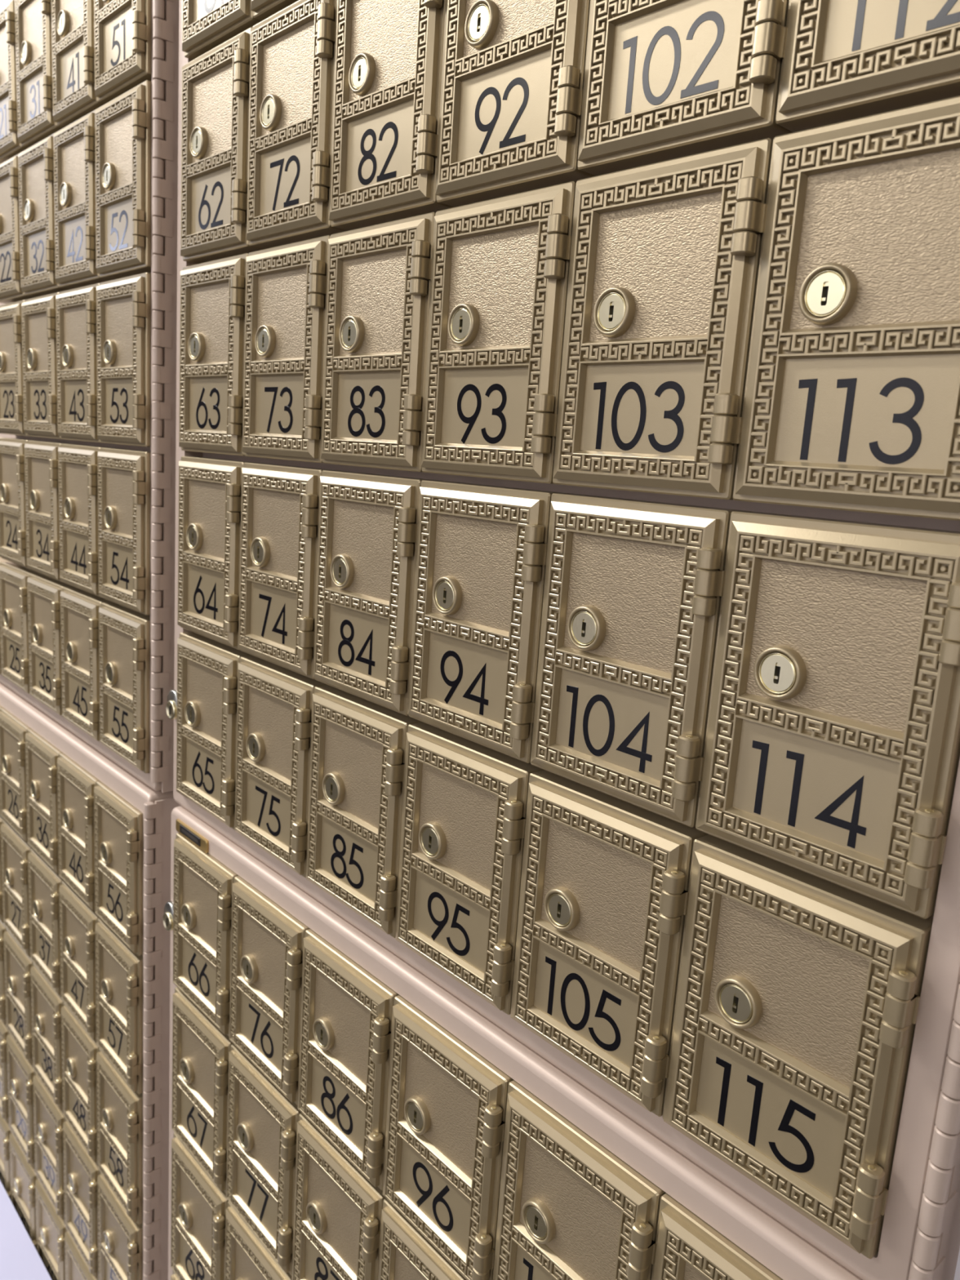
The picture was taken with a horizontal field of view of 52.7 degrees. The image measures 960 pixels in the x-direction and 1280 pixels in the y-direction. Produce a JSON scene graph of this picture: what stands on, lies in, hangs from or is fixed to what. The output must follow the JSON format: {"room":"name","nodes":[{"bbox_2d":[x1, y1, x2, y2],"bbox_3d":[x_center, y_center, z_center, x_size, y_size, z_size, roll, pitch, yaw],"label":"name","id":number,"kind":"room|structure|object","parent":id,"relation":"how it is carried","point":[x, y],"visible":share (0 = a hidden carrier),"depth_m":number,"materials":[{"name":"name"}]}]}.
{"room":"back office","nodes":[
{"label":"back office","id":0,"kind":"room"},
{"bbox_2d":[0,0,959,1279],"bbox_3d":[-1.485,-0.314,2.202,0.100,2.600,10.000,-6,14,-42],"label":"wall","id":1,"kind":"structure","parent":0,"point":[957,1277],"depth_m":0.33,"materials":[{"name":"metal"}]},
{"bbox_2d":[0,0,178,792],"bbox_3d":[-0.409,-0.249,0.900,0.032,0.646,0.578,-6,14,-42],"label":"upper cabinet","id":2,"kind":"object","parent":1,"relation":"attached to","point":[165,13],"visible":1,"depth_m":0.69,"materials":[{"name":"beige metal"}]},
{"bbox_2d":[0,556,8,675],"bbox_3d":[-0.521,-0.029,1.038,0.025,0.121,0.091,-6,14,-42],"label":"mailbox","id":3,"kind":"object","parent":2,"relation":"in","point":[1,558],"visible":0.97,"depth_m":1.01,"materials":[{"name":"gold metal"}]},
{"bbox_2d":[0,300,26,435],"bbox_3d":[-0.445,-0.258,0.926,0.025,0.121,0.091,-6,14,-42],"label":"mailbox","id":4,"kind":"object","parent":2,"relation":"in","point":[11,406],"visible":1,"depth_m":0.91,"materials":[{"name":"gold metal"}]},
{"bbox_2d":[0,0,26,164],"bbox_3d":[-0.428,-0.503,0.879,0.025,0.121,0.091,-6,14,-42],"label":"mailbox","id":5,"kind":"object","parent":2,"relation":"in","point":[10,147],"visible":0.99,"depth_m":0.86,"materials":[{"name":"gold metal"}]},
{"bbox_2d":[0,152,35,303],"bbox_3d":[-0.437,-0.381,0.903,0.025,0.121,0.091,-6,14,-42],"label":"mailbox","id":6,"kind":"object","parent":2,"relation":"in","point":[11,291],"visible":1,"depth_m":0.89,"materials":[{"name":"gold metal"}]},
{"bbox_2d":[0,561,38,694],"bbox_3d":[-0.461,-0.013,0.972,0.025,0.121,0.091,-6,14,-42],"label":"mailbox","id":7,"kind":"object","parent":2,"relation":"in","point":[14,634],"visible":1,"depth_m":0.97,"materials":[{"name":"gold metal"}]},
{"bbox_2d":[0,437,44,568],"bbox_3d":[-0.453,-0.135,0.949,0.025,0.121,0.091,-6,14,-42],"label":"mailbox","id":8,"kind":"object","parent":2,"relation":"in","point":[12,482],"visible":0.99,"depth_m":0.94,"materials":[{"name":"gold metal"}]},
{"bbox_2d":[14,0,62,148],"bbox_3d":[-0.369,-0.487,0.814,0.025,0.121,0.091,-6,14,-42],"label":"mailbox","id":9,"kind":"object","parent":2,"relation":"in","point":[33,18],"visible":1,"depth_m":0.81,"materials":[{"name":"gold metal"}]},
{"bbox_2d":[21,292,61,439],"bbox_3d":[-0.385,-0.242,0.861,0.025,0.121,0.091,-6,14,-42],"label":"mailbox","id":10,"kind":"object","parent":2,"relation":"in","point":[38,315],"visible":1,"depth_m":0.85,"materials":[{"name":"gold metal"}]},
{"bbox_2d":[17,132,71,297],"bbox_3d":[-0.377,-0.364,0.837,0.025,0.121,0.091,-6,14,-42],"label":"mailbox","id":11,"kind":"object","parent":2,"relation":"in","point":[36,162],"visible":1,"depth_m":0.83,"materials":[{"name":"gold metal"}]},
{"bbox_2d":[26,573,73,715],"bbox_3d":[-0.402,0.004,0.907,0.025,0.121,0.091,-6,14,-42],"label":"mailbox","id":12,"kind":"object","parent":2,"relation":"in","point":[43,592],"visible":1,"depth_m":0.90,"materials":[{"name":"gold metal"}]},
{"bbox_2d":[24,440,78,582],"bbox_3d":[-0.393,-0.119,0.884,0.025,0.121,0.091,-6,14,-42],"label":"mailbox","id":13,"kind":"object","parent":2,"relation":"in","point":[41,457],"visible":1,"depth_m":0.88,"materials":[{"name":"gold metal"}]},
{"bbox_2d":[55,283,100,442],"bbox_3d":[-0.326,-0.225,0.795,0.025,0.121,0.091,-6,14,-42],"label":"mailbox","id":14,"kind":"object","parent":2,"relation":"in","point":[75,308],"visible":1,"depth_m":0.79,"materials":[{"name":"gold metal"}]},
{"bbox_2d":[51,0,105,128],"bbox_3d":[-0.309,-0.471,0.749,0.025,0.121,0.091,-6,14,-42],"label":"mailbox","id":15,"kind":"object","parent":2,"relation":"in","point":[73,27],"visible":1,"depth_m":0.75,"materials":[{"name":"gold metal"}]},
{"bbox_2d":[53,108,111,288],"bbox_3d":[-0.317,-0.348,0.772,0.025,0.121,0.091,-6,14,-42],"label":"mailbox","id":16,"kind":"object","parent":2,"relation":"in","point":[74,144],"visible":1,"depth_m":0.77,"materials":[{"name":"gold metal"}]},
{"bbox_2d":[57,443,111,597],"bbox_3d":[-0.334,-0.102,0.819,0.025,0.121,0.091,-6,14,-42],"label":"mailbox","id":17,"kind":"object","parent":2,"relation":"in","point":[77,464],"visible":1,"depth_m":0.81,"materials":[{"name":"gold metal"}]},
{"bbox_2d":[60,586,112,742],"bbox_3d":[-0.342,0.020,0.842,0.025,0.121,0.091,-6,14,-42],"label":"mailbox","id":18,"kind":"object","parent":2,"relation":"in","point":[79,608],"visible":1,"depth_m":0.83,"materials":[{"name":"gold metal"}]},
{"bbox_2d":[93,0,151,103],"bbox_3d":[-0.249,-0.454,0.683,0.025,0.121,0.091,-6,14,-42],"label":"mailbox","id":19,"kind":"object","parent":2,"relation":"in","point":[122,28],"visible":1,"depth_m":0.68,"materials":[{"name":"gold metal"}]},
{"bbox_2d":[94,80,151,279],"bbox_3d":[-0.258,-0.332,0.707,0.025,0.121,0.091,-6,14,-42],"label":"mailbox","id":20,"kind":"object","parent":2,"relation":"in","point":[122,125],"visible":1,"depth_m":0.70,"materials":[{"name":"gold metal"}]},
{"bbox_2d":[96,272,151,446],"bbox_3d":[-0.266,-0.209,0.730,0.025,0.121,0.091,-6,14,-42],"label":"mailbox","id":21,"kind":"object","parent":2,"relation":"in","point":[123,304],"visible":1,"depth_m":0.72,"materials":[{"name":"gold metal"}]},
{"bbox_2d":[97,447,151,615],"bbox_3d":[-0.274,-0.086,0.753,0.025,0.121,0.091,-6,14,-42],"label":"mailbox","id":22,"kind":"object","parent":2,"relation":"in","point":[123,474],"visible":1,"depth_m":0.74,"materials":[{"name":"gold metal"}]},
{"bbox_2d":[98,602,150,773],"bbox_3d":[-0.282,0.037,0.776,0.025,0.121,0.091,-6,14,-42],"label":"mailbox","id":23,"kind":"object","parent":2,"relation":"in","point":[124,633],"visible":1,"depth_m":0.77,"materials":[{"name":"gold metal"}]},
{"bbox_2d":[0,681,180,1279],"bbox_3d":[-0.455,0.391,1.022,0.036,0.657,0.578,-6,14,-42],"label":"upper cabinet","id":24,"kind":"object","parent":1,"relation":"attached to","point":[157,807],"visible":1,"depth_m":0.79,"materials":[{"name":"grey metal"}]},
{"bbox_2d":[0,815,4,921],"bbox_3d":[-0.544,0.245,1.089,0.025,0.121,0.091,-6,14,-42],"label":"mailbox","id":25,"kind":"object","parent":24,"relation":"in","point":[2,819],"visible":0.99,"depth_m":1.06,"materials":[{"name":"gold metal"}]},
{"bbox_2d":[0,920,6,1024],"bbox_3d":[-0.553,0.368,1.112,0.025,0.121,0.091,-6,14,-42],"label":"mailbox","id":26,"kind":"object","parent":24,"relation":"in","point":[2,928],"visible":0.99,"depth_m":1.08,"materials":[{"name":"gold metal"}]},
{"bbox_2d":[0,1018,8,1123],"bbox_3d":[-0.561,0.490,1.135,0.025,0.121,0.091,-6,14,-42],"label":"mailbox","id":27,"kind":"object","parent":24,"relation":"in","point":[4,1032],"visible":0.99,"depth_m":1.10,"materials":[{"name":"gold metal"}]},
{"bbox_2d":[0,1112,11,1199],"bbox_3d":[-0.569,0.613,1.159,0.025,0.121,0.091,-6,14,-42],"label":"mailbox","id":28,"kind":"object","parent":24,"relation":"in","point":[5,1131],"visible":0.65,"depth_m":1.13,"materials":[{"name":"gold metal"}]},
{"bbox_2d":[0,707,31,841],"bbox_3d":[-0.476,0.139,1.000,0.025,0.121,0.091,-6,14,-42],"label":"mailbox","id":29,"kind":"object","parent":24,"relation":"in","point":[13,808],"visible":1,"depth_m":0.99,"materials":[{"name":"gold metal"}]},
{"bbox_2d":[0,820,31,955],"bbox_3d":[-0.485,0.261,1.024,0.025,0.121,0.091,-6,14,-42],"label":"mailbox","id":30,"kind":"object","parent":24,"relation":"in","point":[15,850],"visible":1,"depth_m":1.02,"materials":[{"name":"gold metal"}]},
{"bbox_2d":[3,928,33,1064],"bbox_3d":[-0.493,0.384,1.047,0.025,0.121,0.091,-6,14,-42],"label":"mailbox","id":31,"kind":"object","parent":24,"relation":"in","point":[18,965],"visible":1,"depth_m":1.04,"materials":[{"name":"gold metal"}]},
{"bbox_2d":[6,1032,35,1168],"bbox_3d":[-0.501,0.507,1.070,0.025,0.121,0.091,-6,14,-42],"label":"mailbox","id":32,"kind":"object","parent":24,"relation":"in","point":[20,1073],"visible":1,"depth_m":1.06,"materials":[{"name":"gold metal"}]},
{"bbox_2d":[8,1132,37,1249],"bbox_3d":[-0.509,0.630,1.093,0.025,0.121,0.091,-6,14,-42],"label":"mailbox","id":33,"kind":"object","parent":24,"relation":"in","point":[23,1177],"visible":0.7,"depth_m":1.08,"materials":[{"name":"gold metal"}]},
{"bbox_2d":[25,728,62,873],"bbox_3d":[-0.417,0.155,0.935,0.025,0.121,0.091,-6,14,-42],"label":"mailbox","id":34,"kind":"object","parent":24,"relation":"in","point":[41,756],"visible":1,"depth_m":0.93,"materials":[{"name":"gold metal"}]},
{"bbox_2d":[27,848,63,995],"bbox_3d":[-0.425,0.278,0.958,0.025,0.121,0.091,-6,14,-42],"label":"mailbox","id":35,"kind":"object","parent":24,"relation":"in","point":[44,883],"visible":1,"depth_m":0.95,"materials":[{"name":"gold metal"}]},
{"bbox_2d":[30,963,63,1110],"bbox_3d":[-0.433,0.401,0.982,0.025,0.121,0.091,-6,14,-42],"label":"mailbox","id":36,"kind":"object","parent":24,"relation":"in","point":[46,1004],"visible":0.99,"depth_m":0.97,"materials":[{"name":"gold metal"}]},
{"bbox_2d":[32,1072,65,1220],"bbox_3d":[-0.441,0.523,1.005,0.025,0.121,0.091,-6,14,-42],"label":"mailbox","id":37,"kind":"object","parent":24,"relation":"in","point":[48,1118],"visible":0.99,"depth_m":1.00,"materials":[{"name":"gold metal"}]},
{"bbox_2d":[35,1178,66,1279],"bbox_3d":[-0.450,0.646,1.028,0.025,0.121,0.091,-6,14,-42],"label":"mailbox","id":38,"kind":"object","parent":24,"relation":"in","point":[51,1229],"visible":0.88,"depth_m":1.02,"materials":[{"name":"gold metal"}]},
{"bbox_2d":[58,880,98,1039],"bbox_3d":[-0.365,0.294,0.893,0.025,0.121,0.091,-6,14,-42],"label":"mailbox","id":39,"kind":"object","parent":24,"relation":"in","point":[77,921],"visible":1,"depth_m":0.89,"materials":[{"name":"gold metal"}]},
{"bbox_2d":[57,752,100,910],"bbox_3d":[-0.357,0.171,0.870,0.025,0.121,0.091,-6,14,-42],"label":"mailbox","id":40,"kind":"object","parent":24,"relation":"in","point":[75,784],"visible":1,"depth_m":0.86,"materials":[{"name":"gold metal"}]},
{"bbox_2d":[61,1002,98,1162],"bbox_3d":[-0.373,0.417,0.916,0.025,0.121,0.091,-6,14,-42],"label":"mailbox","id":41,"kind":"object","parent":24,"relation":"in","point":[79,1050],"visible":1,"depth_m":0.91,"materials":[{"name":"gold metal"}]},
{"bbox_2d":[64,1230,97,1279],"bbox_3d":[-0.390,0.662,0.963,0.025,0.121,0.091,-6,14,-42],"label":"mailbox","id":42,"kind":"object","parent":24,"relation":"in","point":[76,1268],"visible":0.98,"depth_m":0.96,"materials":[{"name":"gold metal"}]},
{"bbox_2d":[62,1119,99,1279],"bbox_3d":[-0.382,0.540,0.940,0.025,0.121,0.091,-6,14,-42],"label":"mailbox","id":43,"kind":"object","parent":24,"relation":"in","point":[81,1172],"visible":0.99,"depth_m":0.93,"materials":[{"name":"gold metal"}]},
{"bbox_2d":[93,781,142,955],"bbox_3d":[-0.297,0.188,0.805,0.025,0.121,0.091,-6,14,-42],"label":"mailbox","id":44,"kind":"object","parent":24,"relation":"in","point":[117,824],"visible":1,"depth_m":0.79,"materials":[{"name":"gold metal"}]},
{"bbox_2d":[94,917,142,1093],"bbox_3d":[-0.305,0.310,0.828,0.025,0.121,0.091,-6,14,-42],"label":"mailbox","id":45,"kind":"object","parent":24,"relation":"in","point":[118,970],"visible":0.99,"depth_m":0.81,"materials":[{"name":"gold metal"}]},
{"bbox_2d":[96,1047,142,1225],"bbox_3d":[-0.314,0.433,0.851,0.025,0.121,0.091,-6,14,-42],"label":"mailbox","id":46,"kind":"object","parent":24,"relation":"in","point":[119,1109],"visible":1,"depth_m":0.84,"materials":[{"name":"gold metal"}]},
{"bbox_2d":[97,1171,142,1279],"bbox_3d":[-0.322,0.556,0.874,0.025,0.121,0.091,-6,14,-42],"label":"mailbox","id":47,"kind":"object","parent":24,"relation":"in","point":[120,1239],"visible":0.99,"depth_m":0.87,"materials":[{"name":"gold metal"}]},
{"bbox_2d":[162,805,862,1279],"bbox_3d":[-0.057,0.497,0.590,0.032,0.654,0.578,-6,14,-42],"label":"lower cabinet","id":48,"kind":"object","parent":1,"relation":"attached to","point":[780,1249],"visible":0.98,"depth_m":0.45,"materials":[{"name":"metal"}]},
{"bbox_2d":[170,1270,179,1279],"bbox_3d":[-0.221,0.579,0.769,0.025,0.121,0.091,-6,14,-42],"label":"mailbox","id":49,"kind":"object","parent":48,"relation":"in","point":[173,1277],"visible":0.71,"depth_m":0.78,"materials":[{"name":"gold metal"}]},
{"bbox_2d":[170,1132,228,1279],"bbox_3d":[-0.213,0.456,0.746,0.025,0.121,0.091,-6,14,-42],"label":"mailbox","id":50,"kind":"object","parent":48,"relation":"in","point":[198,1206],"visible":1,"depth_m":0.74,"materials":[{"name":"gold metal"}]},
{"bbox_2d":[171,986,233,1192],"bbox_3d":[-0.205,0.333,0.723,0.025,0.121,0.091,-6,14,-42],"label":"mailbox","id":51,"kind":"object","parent":48,"relation":"in","point":[200,1050],"visible":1,"depth_m":0.71,"materials":[{"name":"gold metal"}]},
{"bbox_2d":[173,832,238,1036],"bbox_3d":[-0.197,0.211,0.699,0.025,0.121,0.091,-6,14,-42],"label":"mailbox","id":52,"kind":"object","parent":48,"relation":"in","point":[202,884],"visible":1,"depth_m":0.69,"materials":[{"name":"gold metal"}]},
{"bbox_2d":[224,1201,291,1279],"bbox_3d":[-0.153,0.472,0.680,0.025,0.121,0.091,-6,14,-42],"label":"mailbox","id":53,"kind":"object","parent":48,"relation":"in","point":[246,1258],"visible":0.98,"depth_m":0.68,"materials":[{"name":"gold metal"}]},
{"bbox_2d":[226,1044,301,1275],"bbox_3d":[-0.145,0.350,0.657,0.025,0.121,0.091,-6,14,-42],"label":"mailbox","id":54,"kind":"object","parent":48,"relation":"in","point":[262,1122],"visible":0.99,"depth_m":0.65,"materials":[{"name":"gold metal"}]},
{"bbox_2d":[229,875,310,1105],"bbox_3d":[-0.137,0.227,0.634,0.025,0.121,0.091,-6,14,-42],"label":"mailbox","id":55,"kind":"object","parent":48,"relation":"in","point":[267,940],"visible":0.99,"depth_m":0.62,"materials":[{"name":"gold metal"}]},
{"bbox_2d":[291,1112,386,1279],"bbox_3d":[-0.085,0.366,0.592,0.025,0.121,0.091,-6,14,-42],"label":"mailbox","id":56,"kind":"object","parent":48,"relation":"in","point":[336,1230],"visible":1,"depth_m":0.59,"materials":[{"name":"gold metal"}]},
{"bbox_2d":[297,928,399,1191],"bbox_3d":[-0.077,0.243,0.569,0.025,0.121,0.091,-6,14,-42],"label":"mailbox","id":57,"kind":"object","parent":48,"relation":"in","point":[347,1011],"visible":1,"depth_m":0.56,"materials":[{"name":"gold metal"}]},
{"bbox_2d":[377,1198,466,1279],"bbox_3d":[-0.026,0.383,0.527,0.025,0.121,0.091,-6,14,-42],"label":"mailbox","id":58,"kind":"object","parent":48,"relation":"in","point":[405,1253],"visible":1,"depth_m":0.53,"materials":[{"name":"gold metal"}]},
{"bbox_2d":[382,995,513,1279],"bbox_3d":[-0.017,0.260,0.503,0.025,0.121,0.091,-6,14,-42],"label":"mailbox","id":59,"kind":"object","parent":48,"relation":"in","point":[446,1106],"visible":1,"depth_m":0.49,"materials":[{"name":"gold metal"}]},
{"bbox_2d":[493,1080,666,1279],"bbox_3d":[0.042,0.276,0.438,0.025,0.121,0.091,-6,14,-42],"label":"mailbox","id":60,"kind":"object","parent":48,"relation":"in","point":[571,1208],"visible":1,"depth_m":0.43,"materials":[{"name":"gold metal"}]},
{"bbox_2d":[651,1192,782,1279],"bbox_3d":[0.102,0.292,0.373,0.025,0.121,0.091,-6,14,-42],"label":"mailbox","id":61,"kind":"object","parent":48,"relation":"in","point":[688,1247],"visible":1,"depth_m":0.38,"materials":[{"name":"gold metal"}]},
{"bbox_2d":[165,0,959,1279],"bbox_3d":[-0.017,-0.142,0.475,0.028,0.647,0.578,-6,14,-42],"label":"upper cabinet","id":62,"kind":"object","parent":1,"relation":"attached to","point":[920,1240],"visible":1,"depth_m":0.33,"materials":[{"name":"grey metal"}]},
{"bbox_2d":[178,253,248,456],"bbox_3d":[-0.171,-0.184,0.633,0.025,0.121,0.091,-6,14,-42],"label":"mailbox","id":63,"kind":"object","parent":62,"relation":"in","point":[212,310],"visible":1,"depth_m":0.62,"materials":[{"name":"gold metal"}]},
{"bbox_2d":[176,631,251,829],"bbox_3d":[-0.188,0.062,0.679,0.025,0.121,0.091,-6,14,-42],"label":"mailbox","id":64,"kind":"object","parent":62,"relation":"in","point":[207,668],"visible":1,"depth_m":0.67,"materials":[{"name":"gold metal"}]},
{"bbox_2d":[177,456,264,649],"bbox_3d":[-0.179,-0.061,0.656,0.025,0.121,0.091,-6,14,-42],"label":"mailbox","id":65,"kind":"object","parent":62,"relation":"in","point":[210,489],"visible":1,"depth_m":0.65,"materials":[{"name":"gold metal"}]},
{"bbox_2d":[182,0,261,59],"bbox_3d":[-0.155,-0.429,0.586,0.025,0.121,0.091,-6,14,-42],"label":"mailbox","id":66,"kind":"object","parent":62,"relation":"in","point":[206,24],"visible":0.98,"depth_m":0.59,"materials":[{"name":"gold metal"}]},
{"bbox_2d":[180,26,263,263],"bbox_3d":[-0.163,-0.306,0.609,0.025,0.121,0.091,-6,14,-42],"label":"mailbox","id":67,"kind":"object","parent":62,"relation":"in","point":[215,102],"visible":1,"depth_m":0.60,"materials":[{"name":"gold metal"}]},
{"bbox_2d":[250,0,298,21],"bbox_3d":[-0.095,-0.413,0.521,0.025,0.121,0.091,-6,14,-42],"label":"mailbox","id":68,"kind":"object","parent":62,"relation":"in","point":[262,10],"visible":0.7,"depth_m":0.55,"materials":[{"name":"gold metal"}]},
{"bbox_2d":[234,655,327,878],"bbox_3d":[-0.128,0.078,0.614,0.025,0.121,0.091,-6,14,-42],"label":"mailbox","id":69,"kind":"object","parent":62,"relation":"in","point":[274,704],"visible":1,"depth_m":0.60,"materials":[{"name":"gold metal"}]},
{"bbox_2d":[242,235,330,462],"bbox_3d":[-0.111,-0.167,0.567,0.025,0.121,0.091,-6,14,-42],"label":"mailbox","id":70,"kind":"object","parent":62,"relation":"in","point":[286,291],"visible":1,"depth_m":0.56,"materials":[{"name":"gold metal"}]},
{"bbox_2d":[238,462,338,679],"bbox_3d":[-0.120,-0.044,0.591,0.025,0.121,0.091,-6,14,-42],"label":"mailbox","id":71,"kind":"object","parent":62,"relation":"in","point":[280,504],"visible":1,"depth_m":0.58,"materials":[{"name":"gold metal"}]},
{"bbox_2d":[246,0,347,248],"bbox_3d":[-0.103,-0.290,0.544,0.025,0.121,0.091,-6,14,-42],"label":"mailbox","id":72,"kind":"object","parent":62,"relation":"in","point":[292,50],"visible":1,"depth_m":0.54,"materials":[{"name":"gold metal"}]},
{"bbox_2d":[306,684,422,937],"bbox_3d":[-0.068,0.095,0.548,0.025,0.121,0.091,-6,14,-42],"label":"mailbox","id":73,"kind":"object","parent":62,"relation":"in","point":[357,748],"visible":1,"depth_m":0.54,"materials":[{"name":"gold metal"}]},
{"bbox_2d":[312,470,438,715],"bbox_3d":[-0.060,-0.028,0.525,0.025,0.121,0.091,-6,14,-42],"label":"mailbox","id":74,"kind":"object","parent":62,"relation":"in","point":[368,522],"visible":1,"depth_m":0.52,"materials":[{"name":"gold metal"}]},
{"bbox_2d":[320,212,435,471],"bbox_3d":[-0.052,-0.151,0.502,0.025,0.121,0.091,-6,14,-42],"label":"mailbox","id":75,"kind":"object","parent":62,"relation":"in","point":[379,276],"visible":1,"depth_m":0.49,"materials":[{"name":"gold metal"}]},
{"bbox_2d":[328,0,453,231],"bbox_3d":[-0.043,-0.274,0.479,0.025,0.121,0.091,-6,14,-42],"label":"mailbox","id":76,"kind":"object","parent":62,"relation":"in","point":[388,64],"visible":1,"depth_m":0.47,"materials":[{"name":"gold metal"}]},
{"bbox_2d":[395,722,543,1014],"bbox_3d":[-0.008,0.111,0.483,0.025,0.121,0.091,-6,14,-42],"label":"mailbox","id":77,"kind":"object","parent":62,"relation":"in","point":[464,802],"visible":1,"depth_m":0.47,"materials":[{"name":"gold metal"}]},
{"bbox_2d":[407,480,571,763],"bbox_3d":[0.000,-0.012,0.460,0.025,0.121,0.091,-6,14,-42],"label":"mailbox","id":78,"kind":"object","parent":62,"relation":"in","point":[481,556],"visible":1,"depth_m":0.45,"materials":[{"name":"gold metal"}]},
{"bbox_2d":[420,181,576,484],"bbox_3d":[0.008,-0.134,0.437,0.025,0.121,0.091,-6,14,-42],"label":"mailbox","id":79,"kind":"object","parent":62,"relation":"in","point":[500,268],"visible":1,"depth_m":0.43,"materials":[{"name":"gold metal"}]},
{"bbox_2d":[435,0,595,207],"bbox_3d":[0.016,-0.257,0.413,0.025,0.121,0.091,-6,14,-42],"label":"mailbox","id":80,"kind":"object","parent":62,"relation":"in","point":[513,71],"visible":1,"depth_m":0.41,"materials":[{"name":"gold metal"}]},
{"bbox_2d":[510,769,708,1116],"bbox_3d":[0.051,0.127,0.418,0.025,0.121,0.091,-6,14,-42],"label":"mailbox","id":81,"kind":"object","parent":62,"relation":"in","point":[604,894],"visible":1,"depth_m":0.41,"materials":[{"name":"gold metal"}]},
{"bbox_2d":[530,493,751,827],"bbox_3d":[0.059,0.005,0.395,0.025,0.121,0.091,-6,14,-42],"label":"mailbox","id":82,"kind":"object","parent":62,"relation":"in","point":[633,588],"visible":1,"depth_m":0.39,"materials":[{"name":"gold metal"}]},
{"bbox_2d":[552,137,773,500],"bbox_3d":[0.068,-0.118,0.371,0.025,0.121,0.091,-6,14,-42],"label":"mailbox","id":83,"kind":"object","parent":62,"relation":"in","point":[664,257],"visible":1,"depth_m":0.36,"materials":[{"name":"gold metal"}]},
{"bbox_2d":[577,0,792,176],"bbox_3d":[0.076,-0.241,0.348,0.025,0.121,0.091,-6,14,-42],"label":"mailbox","id":84,"kind":"object","parent":62,"relation":"in","point":[664,80],"visible":1,"depth_m":0.35,"materials":[{"name":"gold metal"}]},
{"bbox_2d":[662,834,933,1258],"bbox_3d":[0.111,0.144,0.353,0.025,0.121,0.091,-6,14,-42],"label":"mailbox","id":85,"kind":"object","parent":62,"relation":"in","point":[798,994],"visible":1,"depth_m":0.34,"materials":[{"name":"gold metal"}]},
{"bbox_2d":[695,511,959,919],"bbox_3d":[0.119,0.021,0.329,0.025,0.121,0.091,-6,14,-42],"label":"mailbox","id":86,"kind":"object","parent":62,"relation":"in","point":[832,749],"visible":1,"depth_m":0.32,"materials":[{"name":"gold metal"}]},
{"bbox_2d":[732,95,959,520],"bbox_3d":[0.128,-0.102,0.306,0.025,0.121,0.091,-6,14,-42],"label":"mailbox","id":87,"kind":"object","parent":62,"relation":"in","point":[851,397],"visible":1,"depth_m":0.30,"materials":[{"name":"gold metal"}]},
{"bbox_2d":[775,0,959,132],"bbox_3d":[0.136,-0.225,0.283,0.025,0.121,0.091,-6,14,-42],"label":"mailbox","id":88,"kind":"object","parent":62,"relation":"in","point":[843,60],"visible":1,"depth_m":0.30,"materials":[{"name":"gold metal"}]},
{"bbox_3d":[-2.775,1.107,1.378,3.330,0.050,10.000,-6,14,-42],"label":"floor","id":89,"kind":"structure","parent":0,"visible":0},
{"bbox_2d":[0,1181,51,1279],"bbox_3d":[-0.523,0.967,1.081,0.062,0.631,1.710,-6,14,-42],"label":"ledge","id":90,"kind":"object","parent":89,"relation":"on","point":[20,1260],"visible":1,"depth_m":1.04,"materials":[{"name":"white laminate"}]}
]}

